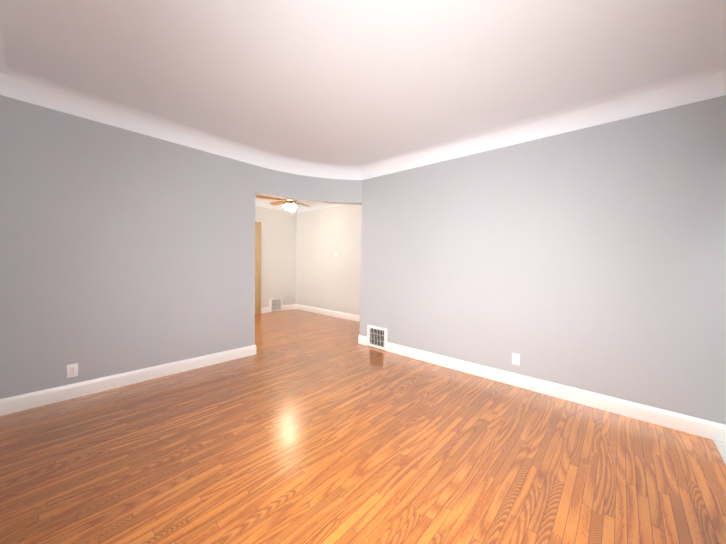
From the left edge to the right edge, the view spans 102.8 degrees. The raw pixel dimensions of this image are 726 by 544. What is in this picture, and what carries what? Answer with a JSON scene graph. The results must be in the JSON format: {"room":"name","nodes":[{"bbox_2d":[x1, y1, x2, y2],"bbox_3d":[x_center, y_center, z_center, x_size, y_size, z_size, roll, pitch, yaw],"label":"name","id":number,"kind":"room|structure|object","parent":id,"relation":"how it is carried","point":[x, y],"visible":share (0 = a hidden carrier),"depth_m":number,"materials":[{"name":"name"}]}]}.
{"room":"empty living room","nodes":[
{"label":"empty living room","id":0,"kind":"room"},
{"bbox_2d":[0,95,254,398],"bbox_3d":[-2.039,-0.364,2.812,0.140,2.780,2.030,3,3,42],"label":"wall","id":1,"kind":"structure","parent":0,"point":[123,250],"depth_m":2.54,"materials":[{"name":"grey paint"}]},
{"bbox_2d":[67,363,77,377],"bbox_3d":[-2.384,0.809,2.378,0.007,0.106,0.066,3,3,42],"label":"electrical outlet","id":2,"kind":"object","parent":1,"relation":"attached to","point":[72,370],"visible":1,"depth_m":2.38,"materials":[{"name":"white plastic"}]},
{"bbox_2d":[0,345,255,415],"bbox_3d":[-1.989,0.969,2.824,0.016,0.118,2.016,3,3,42],"label":"baseboard","id":3,"kind":"structure","parent":1,"relation":"attached to","point":[26,401],"depth_m":2.56,"materials":[{"name":"white wood"}]},
{"bbox_2d":[255,206,296,307],"bbox_3d":[-2.780,-0.479,5.735,0.140,2.780,3.390,3,3,42],"label":"wall","id":4,"kind":"structure","parent":0,"point":[278,253],"depth_m":6.58,"materials":[{"name":"paint"}]},
{"bbox_2d":[255,221,260,313],"bbox_3d":[-2.613,-0.080,5.931,0.168,1.975,1.045,3,3,42],"label":"door frame","id":5,"kind":"structure","parent":4,"relation":"in","point":[257,267],"depth_m":6.22,"materials":[{"name":"beige wood"}]},
{"bbox_2d":[270,298,282,311],"bbox_3d":[-1.971,0.742,6.584,0.028,0.300,0.320,3,3,42],"label":"air vent","id":6,"kind":"object","parent":4,"relation":"in","point":[276,304],"visible":1,"depth_m":6.59,"materials":[{"name":"white metal"}]},
{"bbox_2d":[282,304,294,310],"bbox_3d":[-1.758,0.832,6.837,0.016,0.118,0.342,3,3,42],"label":"baseboard","id":7,"kind":"structure","parent":4,"relation":"attached to","point":[292,306],"depth_m":6.83,"materials":[{"name":"white wood"}]},
{"bbox_2d":[255,194,346,212],"bbox_3d":[-1.545,-1.407,4.709,3.000,0.150,3.250,3,3,42],"label":"ceiling","id":8,"kind":"structure","parent":0,"point":[261,202],"depth_m":6.37,"materials":[{"name":"white paint"}]},
{"bbox_2d":[256,195,309,216],"bbox_3d":[-1.372,-1.262,5.388,1.157,0.481,1.194,3,3,42],"label":"ceiling fan","id":9,"kind":"object","parent":8,"relation":"hanging from","point":[292,207],"visible":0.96,"depth_m":5.30,"materials":[{"name":"brown wood"}]},
{"bbox_2d":[255,165,361,204],"bbox_3d":[-0.668,-1.369,3.853,0.730,0.795,1.377,3,3,42],"label":"wall","id":10,"kind":"structure","parent":0,"point":[279,184],"depth_m":3.90,"materials":[{"name":"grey paint"}]},
{"bbox_2d":[296,205,361,315],"bbox_3d":[-0.435,-0.448,6.009,3.279,2.780,0.140,3,3,42],"label":"wall","id":11,"kind":"structure","parent":0,"point":[326,279],"depth_m":6.15,"materials":[{"name":"paint"}]},
{"bbox_2d":[295,304,359,321],"bbox_3d":[-0.510,0.883,5.997,2.999,0.118,0.016,3,3,42],"label":"baseboard","id":12,"kind":"structure","parent":11,"relation":"attached to","point":[347,316],"depth_m":6.17,"materials":[{"name":"white wood"}]},
{"bbox_2d":[0,309,725,543],"bbox_3d":[-0.925,1.085,3.435,10.400,0.120,5.500,3,3,42],"label":"floor","id":13,"kind":"structure","parent":0,"point":[302,427],"depth_m":1.68,"materials":[{"name":"brown wood"}]},
{"bbox_2d":[712,439,725,464],"bbox_3d":[2.615,1.163,1.204,1.385,0.004,0.820,3,3,42],"label":"floor","id":14,"kind":"structure","parent":13,"relation":"on","point":[720,447],"depth_m":1.86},
{"bbox_2d":[0,0,725,179],"bbox_3d":[-0.099,-1.284,1.915,3.880,0.150,3.300,3,3,42],"label":"ceiling","id":15,"kind":"structure","parent":0,"point":[350,89],"depth_m":1.95,"materials":[{"name":"white paint"}]},
{"bbox_2d":[360,95,725,424],"bbox_3d":[1.714,-0.291,2.623,4.720,2.780,0.140,3,3,42],"label":"wall","id":16,"kind":"structure","parent":0,"point":[591,259],"depth_m":2.45,"materials":[{"name":"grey paint"}]},
{"bbox_2d":[367,325,386,350],"bbox_3d":[0.185,0.879,3.896,0.330,0.290,0.028,3,3,42],"label":"air vent","id":17,"kind":"object","parent":16,"relation":"in","point":[376,337],"visible":1,"depth_m":3.89,"materials":[{"name":"white metal"}]},
{"bbox_2d":[512,353,519,364],"bbox_3d":[1.461,0.834,2.771,0.066,0.106,0.007,3,3,42],"label":"electrical outlet","id":18,"kind":"object","parent":16,"relation":"attached to","point":[515,359],"visible":1,"depth_m":2.77,"materials":[{"name":"white plastic"}]},
{"bbox_2d":[386,342,725,442],"bbox_3d":[1.407,1.028,2.817,2.942,0.118,0.016,3,3,42],"label":"baseboard","id":19,"kind":"structure","parent":16,"relation":"attached to","point":[707,429],"depth_m":2.42,"materials":[{"name":"white wood"}]}
]}

